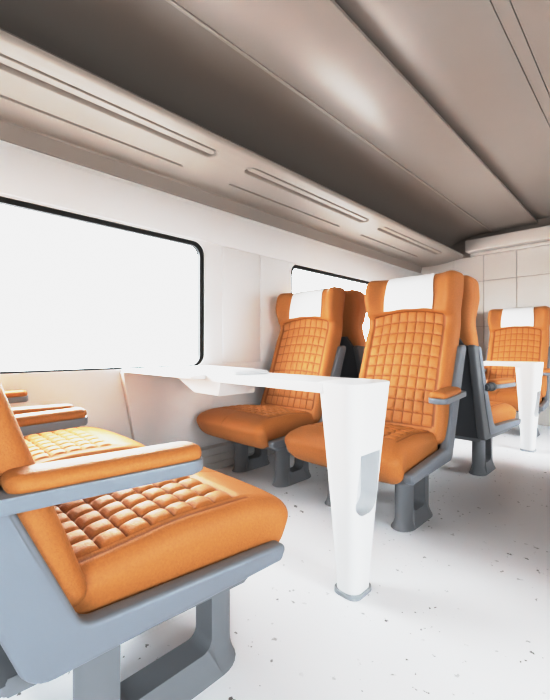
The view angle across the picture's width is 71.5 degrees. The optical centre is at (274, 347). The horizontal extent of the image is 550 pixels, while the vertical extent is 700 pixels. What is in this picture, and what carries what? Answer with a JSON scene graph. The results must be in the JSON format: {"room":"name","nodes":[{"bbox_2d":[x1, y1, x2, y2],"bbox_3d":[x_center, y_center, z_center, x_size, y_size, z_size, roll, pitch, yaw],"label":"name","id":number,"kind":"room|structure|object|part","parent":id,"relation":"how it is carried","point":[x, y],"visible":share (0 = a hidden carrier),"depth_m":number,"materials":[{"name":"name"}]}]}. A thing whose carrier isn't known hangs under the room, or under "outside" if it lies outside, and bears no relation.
{"room":"train carriage","nodes":[
{"label":"train carriage","id":0,"kind":"room"},
{"bbox_2d":[121,365,250,378],"bbox_3d":[-0.411,0.131,2.170,0.752,0.019,0.610,0,0,45],"label":"tabletop","id":1,"kind":"object","parent":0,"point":[175,372],"depth_m":1.92,"materials":[{"name":"white plastic"}]},
{"bbox_2d":[0,140,421,446],"bbox_3d":[-0.740,-0.310,2.426,0.070,2.300,7.800,0,0,45],"label":"wall","id":2,"kind":"structure","parent":0,"point":[100,393],"depth_m":2.21,"materials":[{"name":"white plastic"}]},
{"bbox_2d":[0,196,203,373],"bbox_3d":[-1.066,-0.300,2.094,0.036,0.850,1.592,0,0,45],"label":"window","id":3,"kind":"structure","parent":2,"relation":"in","point":[5,201],"depth_m":2.31,"materials":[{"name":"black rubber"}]},
{"bbox_2d":[120,372,212,446],"bbox_3d":[-0.652,0.405,2.430,0.050,0.530,0.660,0,0,45],"label":"trim","id":4,"kind":"structure","parent":2,"relation":"attached to","point":[160,409],"depth_m":2.36,"materials":[{"name":"white plastic"}]},
{"bbox_2d":[0,145,417,280],"bbox_3d":[-0.747,-0.847,2.363,0.010,0.226,7.700,0,0,45],"label":"trim","id":5,"kind":"structure","parent":2,"relation":"attached to","point":[24,175],"depth_m":2.37,"materials":[{"name":"white plastic"}]},
{"bbox_2d":[0,28,462,272],"bbox_3d":[-0.558,-1.073,2.125,0.610,0.174,7.630,0,0,45],"label":"luggage rack","id":6,"kind":"object","parent":2,"relation":"attached to","point":[51,105],"visible":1,"depth_m":2.09,"materials":[{"name":"white plastic"}]},
{"bbox_2d":[201,441,274,469],"bbox_3d":[-0.733,0.760,2.349,0.050,0.160,7.700,0,0,45],"label":"baseboard","id":7,"kind":"structure","parent":2,"relation":"attached to","point":[216,456],"depth_m":2.68,"materials":[{"name":"grey plastic"}]},
{"bbox_2d":[223,247,259,362],"bbox_3d":[-0.248,-0.310,2.869,0.006,0.831,0.362,0,0,45],"label":"trim","id":8,"kind":"structure","parent":2,"relation":"attached to","point":[241,270],"depth_m":2.86,"materials":[{"name":"white plastic"}]},
{"bbox_2d":[0,0,490,247],"bbox_3d":[-0.480,-1.220,2.083,0.900,0.320,7.680,0,0,45],"label":"ceiling panel","id":9,"kind":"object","parent":2,"relation":"attached to","point":[150,49],"depth_m":1.99,"materials":[{"name":"white plastic"}]},
{"bbox_2d":[260,256,288,360],"bbox_3d":[0.001,-0.310,3.119,0.006,0.831,0.333,0,0,45],"label":"trim","id":10,"kind":"structure","parent":2,"relation":"attached to","point":[274,273],"depth_m":3.08,"materials":[{"name":"white plastic"}]},
{"bbox_2d":[291,265,368,292],"bbox_3d":[0.675,-0.300,3.847,0.036,0.850,1.592,0,0,45],"label":"window frame","id":11,"kind":"structure","parent":2,"relation":"in","point":[297,267],"depth_m":3.62,"materials":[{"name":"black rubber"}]},
{"bbox_2d":[0,424,549,699],"bbox_3d":[0.526,0.870,1.169,3.700,0.060,7.800,0,0,45],"label":"floor","id":12,"kind":"structure","parent":0,"point":[457,605],"depth_m":1.23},
{"bbox_2d":[4,390,145,463],"bbox_3d":[-1.038,0.201,1.538,0.753,1.278,0.919,0,0,45],"label":"seat","id":13,"kind":"object","parent":12,"relation":"on","point":[76,442],"visible":0.3,"depth_m":1.58,"materials":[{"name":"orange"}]},
{"bbox_3d":[-1.337,0.242,1.673,0.089,0.026,0.455,0,0,38],"label":"armrest","id":14,"kind":"part","parent":13,"relation":"part of","materials":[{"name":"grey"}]},
{"bbox_2d":[24,427,145,463],"bbox_3d":[-0.932,0.479,1.644,0.634,0.182,0.620,0,0,45],"label":"seat cushion","id":15,"kind":"object","parent":13,"relation":"on","point":[76,442],"depth_m":1.59,"materials":[{"name":"orange leather"}]},
{"bbox_2d":[0,383,287,699],"bbox_3d":[-0.480,0.201,0.985,0.753,1.278,0.919,0,0,45],"label":"seat","id":16,"kind":"object","parent":12,"relation":"on","point":[99,551],"visible":1,"depth_m":0.79,"materials":[{"name":"orange leather"}]},
{"bbox_3d":[-0.672,0.032,0.792,0.572,0.927,0.364,0,0,45],"label":"backrest","id":17,"kind":"part","parent":16,"relation":"part of","materials":[{"name":"orange leather"}]},
{"bbox_3d":[-0.780,0.242,1.120,0.089,0.026,0.455,0,0,38],"label":"armrest","id":18,"kind":"part","parent":16,"relation":"part of","materials":[{"name":"grey"}]},
{"bbox_3d":[-0.343,0.242,0.686,0.455,0.026,0.089,0,0,-38],"label":"armrest","id":19,"kind":"part","parent":16,"relation":"part of","materials":[{"name":"grey"}]},
{"bbox_3d":[-0.286,0.280,0.763,0.791,0.594,0.053,0,0,-41],"label":"frame","id":20,"kind":"part","parent":16,"relation":"part of","materials":[{"name":"grey plastic"}]},
{"bbox_3d":[-0.271,0.698,0.920,0.112,0.285,0.427,0,0,45],"label":"leg","id":21,"kind":"part","parent":16,"relation":"part of","materials":[{"name":"grey"}]},
{"bbox_2d":[54,466,287,613],"bbox_3d":[-0.375,0.479,1.091,0.634,0.182,0.620,0,0,45],"label":"seat cushion","id":22,"kind":"object","parent":16,"relation":"on","point":[164,547],"depth_m":0.88,"materials":[{"name":"orange leather"}]},
{"bbox_2d":[121,365,389,601],"bbox_3d":[-0.130,0.470,1.890,1.546,0.739,0.610,0,0,45],"label":"folding table","id":23,"kind":"object","parent":12,"relation":"on","point":[353,409],"visible":1,"depth_m":1.28,"materials":[{"name":"white plastic"}]},
{"bbox_3d":[-0.256,0.111,1.843,0.440,0.020,0.195,0,0,45],"label":"hinge plate","id":24,"kind":"part","parent":23,"relation":"part of","materials":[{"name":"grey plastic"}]},
{"bbox_3d":[0.277,0.470,1.325,0.172,0.712,0.252,0,0,45],"label":"table leg","id":25,"kind":"part","parent":23,"relation":"part of","materials":[{"name":"white plastic"}]},
{"bbox_2d":[196,287,345,486],"bbox_3d":[0.003,0.201,2.597,0.753,1.278,0.919,0,0,45],"label":"seat","id":26,"kind":"object","parent":12,"relation":"on","point":[310,321],"visible":0.75,"depth_m":2.62,"materials":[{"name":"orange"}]},
{"bbox_3d":[-0.167,0.698,2.703,0.112,0.285,0.327,0,0,45],"label":"leg","id":27,"kind":"part","parent":26,"relation":"part of","materials":[{"name":"grey"}]},
{"bbox_2d":[196,405,313,448],"bbox_3d":[-0.103,0.479,2.491,0.634,0.182,0.620,0,0,45],"label":"seat cushion","id":28,"kind":"object","parent":26,"relation":"on","point":[256,426],"depth_m":2.28,"materials":[{"name":"orange leather"}]},
{"bbox_3d":[0.110,0.698,2.428,0.112,0.285,0.327,0,0,45],"label":"leg","id":29,"kind":"part","parent":26,"relation":"part of","materials":[{"name":"grey"}]},
{"bbox_3d":[0.194,0.032,2.790,0.572,0.927,0.364,0,0,45],"label":"backrest","id":30,"kind":"part","parent":26,"relation":"part of","materials":[{"name":"orange leather"}]},
{"bbox_3d":[0.226,0.280,2.404,0.053,0.594,0.791,0,0,41],"label":"frame","id":31,"kind":"part","parent":26,"relation":"part of","materials":[{"name":"grey"}]},
{"bbox_2d":[340,290,366,377],"bbox_3d":[0.703,0.201,3.291,0.760,1.278,0.919,0,0,45],"label":"seat","id":32,"kind":"object","parent":12,"relation":"on","point":[354,314],"visible":0.06,"depth_m":2.84,"materials":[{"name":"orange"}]},
{"bbox_3d":[0.512,0.032,3.098,0.572,0.927,0.364,0,0,45],"label":"backrest","id":33,"kind":"part","parent":32,"relation":"part of","materials":[{"name":"orange leather"}]},
{"bbox_3d":[0.887,0.279,3.060,0.819,0.595,0.055,0,0,-41],"label":"frame","id":34,"kind":"part","parent":32,"relation":"part of","materials":[{"name":"grey"}]},
{"bbox_2d":[285,270,465,531],"bbox_3d":[0.565,0.201,2.038,0.753,1.278,0.919,0,0,45],"label":"seat","id":35,"kind":"object","parent":12,"relation":"on","point":[412,343],"visible":0.66,"depth_m":2.06,"materials":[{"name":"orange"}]},
{"bbox_3d":[0.396,0.698,2.144,0.112,0.285,0.327,0,0,45],"label":"leg","id":36,"kind":"part","parent":35,"relation":"part of","materials":[{"name":"grey"}]},
{"bbox_2d":[285,422,437,483],"bbox_3d":[0.460,0.479,1.932,0.634,0.182,0.620,0,0,45],"label":"seat cushion","id":37,"kind":"object","parent":35,"relation":"on","point":[408,448],"depth_m":1.77,"materials":[{"name":"orange leather"}]},
{"bbox_3d":[0.757,0.032,2.231,0.572,0.927,0.364,0,0,45],"label":"backrest","id":38,"kind":"part","parent":35,"relation":"part of","materials":[{"name":"orange leather"}]},
{"bbox_3d":[0.672,0.698,1.869,0.112,0.285,0.327,0,0,45],"label":"leg","id":39,"kind":"part","parent":35,"relation":"part of","materials":[{"name":"grey"}]},
{"bbox_3d":[0.788,0.280,1.845,0.053,0.594,0.791,0,0,41],"label":"frame","id":40,"kind":"part","parent":35,"relation":"part of","materials":[{"name":"grey"}]},
{"bbox_3d":[0.865,0.242,1.903,0.089,0.026,0.455,0,0,38],"label":"armrest","id":41,"kind":"part","parent":35,"relation":"part of","materials":[{"name":"grey"}]},
{"bbox_2d":[455,275,520,475],"bbox_3d":[1.260,0.201,2.738,0.760,1.278,0.919,0,0,45],"label":"seat","id":42,"kind":"object","parent":12,"relation":"on","point":[480,419],"visible":0.31,"depth_m":2.36,"materials":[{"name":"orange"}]},
{"bbox_3d":[1.069,0.032,2.545,0.572,0.927,0.364,0,0,45],"label":"backrest","id":43,"kind":"part","parent":42,"relation":"part of","materials":[{"name":"orange leather"}]},
{"bbox_3d":[1.430,0.698,2.632,0.112,0.285,0.327,0,0,45],"label":"leg","id":44,"kind":"part","parent":42,"relation":"part of","materials":[{"name":"grey"}]},
{"bbox_3d":[1.444,0.279,2.507,0.819,0.595,0.055,0,0,-41],"label":"frame","id":45,"kind":"part","parent":42,"relation":"part of","materials":[{"name":"grey plastic"}]},
{"bbox_2d":[490,401,515,423],"bbox_3d":[1.365,0.479,2.844,0.634,0.182,0.620,0,0,45],"label":"seat cushion","id":46,"kind":"object","parent":42,"relation":"on","point":[500,413],"depth_m":2.67,"materials":[{"name":"orange leather"}]},
{"bbox_3d":[1.478,0.242,2.502,0.309,0.026,0.089,0,0,-38],"label":"armrest","id":47,"kind":"part","parent":42,"relation":"part of","materials":[{"name":"grey"}]},
{"bbox_2d":[483,361,543,452],"bbox_3d":[1.678,0.470,3.696,1.546,0.739,0.610,0,0,45],"label":"folding table","id":48,"kind":"object","parent":12,"relation":"on","point":[528,374],"visible":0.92,"depth_m":3.08,"materials":[{"name":"white plastic"}]},
{"bbox_3d":[2.084,0.470,3.131,0.172,0.712,0.252,0,0,45],"label":"table leg","id":49,"kind":"part","parent":48,"relation":"part of","materials":[{"name":"white plastic"}]},
{"bbox_2d":[484,306,549,437],"bbox_3d":[2.352,0.201,3.837,0.753,1.278,0.919,0,0,45],"label":"seat","id":50,"kind":"object","parent":12,"relation":"on","point":[519,334],"visible":0.48,"depth_m":3.99,"materials":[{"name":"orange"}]},
{"bbox_2d":[488,388,541,410],"bbox_3d":[2.246,0.479,3.731,0.634,0.182,0.620,0,0,45],"label":"seat cushion","id":51,"kind":"object","parent":50,"relation":"on","point":[509,396],"depth_m":3.49,"materials":[{"name":"orange leather"}]},
{"bbox_3d":[2.543,0.032,4.030,0.572,0.927,0.364,0,0,45],"label":"backrest","id":52,"kind":"part","parent":50,"relation":"part of","materials":[{"name":"orange leather"}]},
{"bbox_3d":[2.575,0.280,3.644,0.053,0.594,0.791,0,0,41],"label":"frame","id":53,"kind":"part","parent":50,"relation":"part of","materials":[{"name":"grey plastic"}]},
{"bbox_2d":[451,217,549,326],"bbox_3d":[3.232,-0.310,3.893,3.700,2.300,0.080,0,0,45],"label":"wall","id":54,"kind":"structure","parent":0,"point":[459,247],"depth_m":4.47,"materials":[{"name":"white plastic"}]},
{"bbox_2d":[334,0,549,218],"bbox_3d":[0.295,-1.415,1.314,0.487,0.020,7.680,0,0,45],"label":"ceiling panel","id":55,"kind":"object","parent":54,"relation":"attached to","point":[459,55],"depth_m":1.97,"materials":[{"name":"white plastic"}]},
{"bbox_2d":[422,245,549,425],"bbox_3d":[3.200,-0.135,3.861,3.496,1.946,0.012,0,0,45],"label":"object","id":56,"kind":"structure","parent":54,"relation":"attached to","point":[529,290],"depth_m":4.39,"materials":[{"name":"white plastic"}]},
{"bbox_2d":[465,225,549,253],"bbox_3d":[3.352,-1.215,3.596,2.910,0.140,0.147,0,0,45],"label":"trim","id":57,"kind":"structure","parent":54,"relation":"attached to","point":[538,234],"depth_m":4.25,"materials":[{"name":"white plastic"}]},
{"bbox_2d":[470,241,549,256],"bbox_3d":[3.398,-1.123,3.621,2.880,0.037,0.047,0,0,45],"label":"trim","id":58,"kind":"structure","parent":54,"relation":"attached to","point":[545,243],"depth_m":4.32,"materials":[{"name":"white plastic"}]},
{"bbox_2d":[491,0,549,124],"bbox_3d":[0.489,-1.415,1.121,0.054,0.020,7.680,0,0,45],"label":"trim","id":59,"kind":"structure","parent":54,"relation":"attached to","point":[506,13],"depth_m":1.80,"materials":[{"name":"white plastic"}]},
{"bbox_2d":[511,0,549,93],"bbox_3d":[0.752,-1.415,0.859,0.683,0.020,7.680,0,0,45],"label":"ceiling panel","id":60,"kind":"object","parent":54,"relation":"attached to","point":[533,16],"depth_m":1.68,"materials":[{"name":"white plastic"}]},
{"bbox_3d":[-2.250,-0.310,-1.627,3.700,2.300,0.080,0,0,45],"label":"wall","id":61,"kind":"structure","parent":0,"visible":0},
{"bbox_2d":[165,0,492,231],"bbox_3d":[-0.152,-1.366,1.758,0.018,0.020,7.680,0,0,45],"label":"trim","id":62,"kind":"structure","parent":61,"relation":"attached to","point":[172,2],"depth_m":2.00,"materials":[{"name":"white plastic"}]},
{"bbox_2d":[174,0,537,231],"bbox_3d":[0.010,-1.370,1.597,0.436,0.020,7.680,0,0,45],"label":"ceiling panel","id":63,"kind":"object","parent":61,"relation":"attached to","point":[314,46],"depth_m":1.99,"materials":[{"name":"white plastic"}]}
]}

